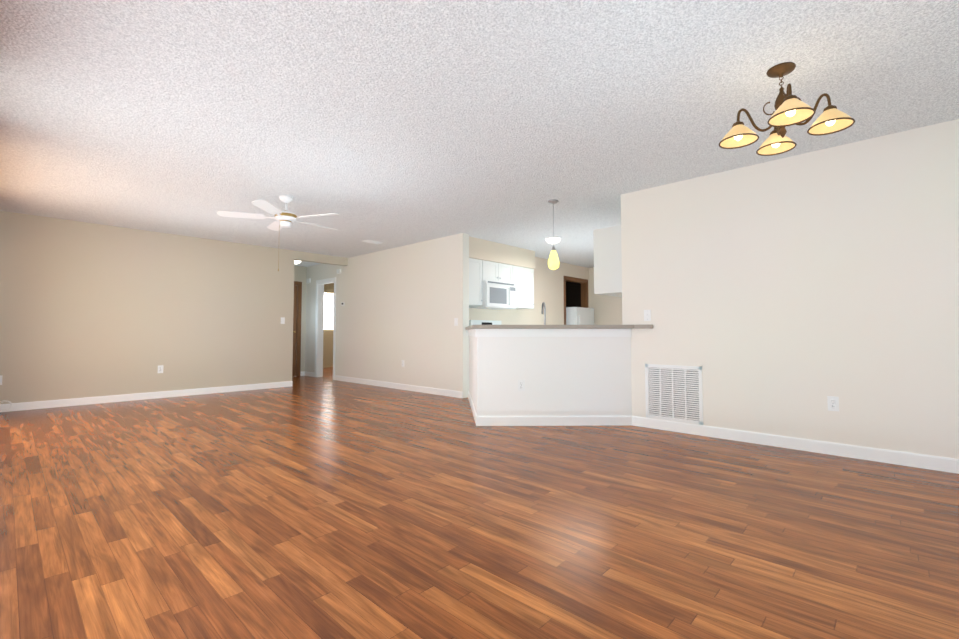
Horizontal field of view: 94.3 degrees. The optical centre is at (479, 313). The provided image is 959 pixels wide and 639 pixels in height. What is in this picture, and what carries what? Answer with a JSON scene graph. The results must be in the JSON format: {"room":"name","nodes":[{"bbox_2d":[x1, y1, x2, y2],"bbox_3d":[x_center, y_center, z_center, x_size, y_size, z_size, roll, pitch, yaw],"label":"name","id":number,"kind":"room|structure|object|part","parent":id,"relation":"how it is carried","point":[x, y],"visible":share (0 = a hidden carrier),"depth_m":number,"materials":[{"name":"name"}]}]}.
{"room":"empty living room","nodes":[
{"label":"empty living room","id":0,"kind":"room"},
{"bbox_2d":[0,211,294,403],"bbox_3d":[-4.723,0.020,6.633,0.130,2.440,3.880,-2,-3,43],"label":"wall","id":1,"kind":"structure","parent":0,"point":[90,309],"depth_m":6.32,"materials":[{"name":"beige paint"}]},
{"bbox_2d":[0,375,11,410],"bbox_3d":[-5.748,0.959,5.365,0.054,0.428,0.159,-2,-3,43],"label":"outlet plate","id":2,"kind":"object","parent":1,"relation":"attached to","point":[1,376],"visible":0.96,"depth_m":5.37,"materials":[{"name":"white plastic"}]},
{"bbox_2d":[158,365,163,372],"bbox_3d":[-4.686,0.817,6.537,0.009,0.114,0.070,-2,-3,43],"label":"outlet","id":3,"kind":"object","parent":1,"relation":"attached to","point":[160,368],"visible":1,"depth_m":6.54,"materials":[{"name":"white plastic"}]},
{"bbox_2d":[294,266,306,371],"bbox_3d":[-4.313,0.147,9.639,0.130,2.440,1.070,-2,-3,43],"label":"wall","id":4,"kind":"structure","parent":0,"point":[300,273],"depth_m":9.94,"materials":[{"name":"beige paint"}]},
{"bbox_2d":[292,285,296,375],"bbox_3d":[-4.284,0.356,9.582,0.108,1.995,0.710,-2,-3,43],"label":"door","id":5,"kind":"structure","parent":4,"relation":"in","point":[294,331],"depth_m":9.82,"materials":[{"name":"brown wood"}]},
{"bbox_2d":[294,281,301,375],"bbox_3d":[-4.318,0.321,9.616,0.144,2.092,0.884,-2,-3,43],"label":"door frame","id":6,"kind":"structure","parent":4,"relation":"attached to","point":[298,327],"depth_m":9.86,"materials":[{"name":"brown wood"}]},
{"bbox_2d":[294,251,347,265],"bbox_3d":[-3.030,-1.048,8.484,0.130,0.150,1.070,-2,-3,43],"label":"header beam","id":7,"kind":"structure","parent":0,"point":[318,258],"depth_m":8.43,"materials":[{"name":"beige paint"}]},
{"bbox_2d":[323,283,333,367],"bbox_3d":[-4.360,0.257,12.225,0.100,2.440,2.640,-2,-3,43],"label":"wall","id":8,"kind":"structure","parent":0,"point":[328,346],"depth_m":12.31,"materials":[{"name":"paint"}]},
{"bbox_2d":[323,293,333,328],"bbox_3d":[-4.323,-0.075,12.176,0.030,1.000,1.300,-2,-3,43],"label":"window","id":9,"kind":"structure","parent":8,"relation":"in","point":[328,310],"depth_m":12.32,"materials":[{"name":"white glass"}]},
{"bbox_2d":[305,233,468,397],"bbox_3d":[-2.076,0.093,8.364,5.140,2.440,0.130,-2,-3,43],"label":"wall","id":10,"kind":"structure","parent":0,"point":[408,304],"depth_m":7.54,"materials":[{"name":"paint"}]},
{"bbox_2d":[314,277,335,379],"bbox_3d":[-3.199,0.312,9.409,0.844,2.092,0.158,-2,-3,43],"label":"door frame","id":11,"kind":"structure","parent":10,"relation":"attached to","point":[319,319],"depth_m":9.61,"materials":[{"name":"white wood"}]},
{"bbox_2d":[454,318,457,325],"bbox_3d":[-0.354,0.120,6.645,0.070,0.114,0.016,-2,-3,43],"label":"light switch","id":12,"kind":"object","parent":10,"relation":"attached to","point":[455,321],"visible":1,"depth_m":6.64,"materials":[{"name":"white plastic"}]},
{"bbox_2d":[0,367,958,638],"bbox_3d":[-0.337,1.274,6.454,14.200,0.080,10.300,-2,-3,43],"label":"floor","id":13,"kind":"structure","parent":0,"point":[326,505],"depth_m":2.18,"materials":[{"name":"laminate"}]},
{"bbox_2d":[469,225,621,325],"bbox_3d":[1.448,0.206,7.176,3.457,2.115,5.381,-2,-3,43],"label":"kitchen cabinets","id":14,"kind":"object","parent":13,"relation":"on","point":[496,286],"visible":0.31,"depth_m":7.07,"materials":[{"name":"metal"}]},
{"bbox_2d":[469,320,500,325],"bbox_3d":[0.325,0.685,7.271,0.716,1.165,0.754,-2,-3,43],"label":"range","id":15,"kind":"object","parent":14,"relation":"in","point":[471,322],"depth_m":7.42,"materials":[{"name":"white metal"}]},
{"bbox_2d":[469,280,515,309],"bbox_3d":[0.231,-0.299,7.401,0.459,0.422,0.756,-2,-3,43],"label":"microwave","id":16,"kind":"object","parent":14,"relation":"in","point":[495,294],"depth_m":7.21,"materials":[{"name":"white"}]},
{"bbox_2d":[541,302,545,324],"bbox_3d":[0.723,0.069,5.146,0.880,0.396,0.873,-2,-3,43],"label":"faucet","id":17,"kind":"object","parent":14,"relation":"in","point":[543,304],"depth_m":4.94,"materials":[{"name":"metal"}]},
{"bbox_2d":[566,307,593,324],"bbox_3d":[2.053,0.624,9.782,0.751,1.500,0.730,-2,-3,43],"label":"fridge","id":18,"kind":"object","parent":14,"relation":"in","point":[574,315],"depth_m":9.46,"materials":[{"name":"white plastic"}]},
{"bbox_2d":[0,0,958,267],"bbox_3d":[-0.337,-1.244,6.560,14.200,0.080,10.300,-2,-3,43],"label":"ceiling","id":19,"kind":"structure","parent":0,"point":[390,124],"depth_m":2.88,"materials":[{"name":"white paint"}]},
{"bbox_2d":[217,195,338,270],"bbox_3d":[-2.112,-0.867,4.893,1.260,0.816,1.254,-2,-3,43],"label":"ceiling fan","id":20,"kind":"object","parent":19,"relation":"hanging from","point":[285,218],"visible":1,"depth_m":4.76,"materials":[{"name":"white metal"}]},
{"bbox_3d":[-2.115,-1.109,4.862,0.220,0.334,0.220,-2,-3,43],"label":"motor","id":21,"kind":"part","parent":20,"relation":"part of","materials":[{"name":"white metal"}]},
{"bbox_2d":[361,239,383,243],"bbox_3d":[-1.738,-1.168,7.256,0.180,0.012,0.320,-2,-3,43],"label":"ceiling vent","id":22,"kind":"object","parent":19,"relation":"in","point":[372,241],"visible":1,"depth_m":7.21,"materials":[{"name":"white plastic"}]},
{"bbox_2d":[469,236,534,268],"bbox_3d":[0.264,-1.001,7.551,0.348,0.322,1.820,-2,-3,43],"label":"ceiling soffit","id":23,"kind":"structure","parent":19,"relation":"attached to","point":[485,250],"depth_m":7.39,"materials":[{"name":"paint"}]},
{"bbox_2d":[545,236,560,243],"bbox_3d":[1.151,-1.142,6.957,0.258,0.090,0.258,-2,-3,43],"label":"kitchen ceiling light","id":24,"kind":"object","parent":19,"relation":"attached to","point":[549,239],"visible":1,"depth_m":6.88,"materials":[{"name":"white glass"}]},
{"bbox_2d":[548,200,558,269],"bbox_3d":[0.830,-0.882,4.996,0.128,0.777,0.128,-2,-3,43],"label":"pendant light","id":25,"kind":"object","parent":19,"relation":"hanging from","point":[553,262],"visible":1,"depth_m":4.95,"materials":[{"name":"glass"}]},
{"bbox_3d":[0.830,-0.601,4.984,0.128,0.215,0.128,-2,-3,43],"label":"glass","id":26,"kind":"part","parent":25,"relation":"part of","materials":[{"name":"yellow glass"}]},
{"bbox_2d":[719,62,854,155],"bbox_3d":[1.696,-1.179,2.494,0.502,0.394,0.502,1,-3,-20],"label":"chandelier","id":27,"kind":"object","parent":19,"relation":"hanging from","point":[790,109],"visible":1,"depth_m":2.47,"materials":[{"name":"beige glass"}]},
{"bbox_2d":[469,257,588,324],"bbox_3d":[1.007,0.105,8.645,0.130,2.440,4.500,-2,-3,43],"label":"wall","id":28,"kind":"structure","parent":0,"point":[548,286],"depth_m":8.88,"materials":[{"name":"paint"}]},
{"bbox_2d":[564,276,587,324],"bbox_3d":[2.079,0.292,9.771,0.144,2.162,1.004,-2,-3,43],"label":"door frame","id":29,"kind":"structure","parent":28,"relation":"attached to","point":[584,293],"depth_m":10.01,"materials":[{"name":"brown wood"}]},
{"bbox_2d":[469,336,631,415],"bbox_3d":[0.386,0.683,5.282,2.630,1.000,1.544,-2,-3,43],"label":"wall","id":30,"kind":"structure","parent":0,"point":[575,376],"depth_m":4.62,"materials":[{"name":"paint"}]},
{"bbox_2d":[0,371,958,473],"bbox_3d":[-1.254,1.088,4.152,11.780,0.096,5.080,-2,-3,43],"label":"baseboard","id":31,"kind":"structure","parent":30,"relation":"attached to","point":[943,464],"depth_m":4.58,"materials":[{"name":"white wood"}]},
{"bbox_2d":[518,380,524,390],"bbox_3d":[0.433,0.740,4.607,0.070,0.114,0.009,0,-2,-1],"label":"outlet","id":32,"kind":"object","parent":30,"relation":"attached to","point":[521,385],"visible":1,"depth_m":4.61,"materials":[{"name":"white plastic"}]},
{"bbox_2d":[468,329,630,336],"bbox_3d":[0.321,0.223,5.232,2.655,0.085,1.406,-2,-3,43],"label":"trim","id":33,"kind":"structure","parent":30,"relation":"attached to","point":[549,332],"depth_m":4.62,"materials":[{"name":"white wood"}]},
{"bbox_2d":[465,325,652,329],"bbox_3d":[0.494,0.161,5.244,2.870,0.039,1.752,-2,-3,43],"label":"countertop","id":34,"kind":"structure","parent":30,"relation":"on","point":[558,327],"depth_m":4.59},
{"bbox_2d":[566,281,580,306],"bbox_3d":[2.090,0.203,10.945,1.440,2.440,0.100,-2,-3,43],"label":"wall","id":35,"kind":"structure","parent":0,"point":[573,294],"depth_m":10.73,"materials":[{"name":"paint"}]},
{"bbox_2d":[589,267,621,324],"bbox_3d":[3.687,0.126,9.126,3.120,2.440,0.130,-2,-3,43],"label":"wall","id":36,"kind":"structure","parent":0,"point":[607,310],"depth_m":9.90,"materials":[{"name":"paint"}]},
{"bbox_2d":[621,119,958,458],"bbox_3d":[3.151,-0.122,3.285,4.360,2.440,0.130,-2,-3,43],"label":"wall","id":37,"kind":"structure","parent":0,"point":[786,296],"depth_m":3.60,"materials":[{"name":"beige paint"}]},
{"bbox_2d":[644,310,650,320],"bbox_3d":[1.708,0.016,4.534,0.070,0.114,0.016,-2,-3,43],"label":"light switch","id":38,"kind":"object","parent":37,"relation":"attached to","point":[647,315],"visible":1,"depth_m":4.53,"materials":[{"name":"white plastic"}]},
{"bbox_2d":[645,364,702,424],"bbox_3d":[1.885,0.774,4.340,0.540,0.540,0.010,-2,-3,43],"label":"air vent","id":39,"kind":"object","parent":37,"relation":"in","point":[673,392],"visible":1,"depth_m":4.33,"materials":[{"name":"white plastic"}]},
{"bbox_2d":[827,396,838,411],"bbox_3d":[2.783,0.708,3.501,0.070,0.114,0.009,-2,-3,43],"label":"outlet","id":40,"kind":"object","parent":37,"relation":"attached to","point":[833,403],"visible":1,"depth_m":3.50,"materials":[{"name":"white plastic"}]}
]}

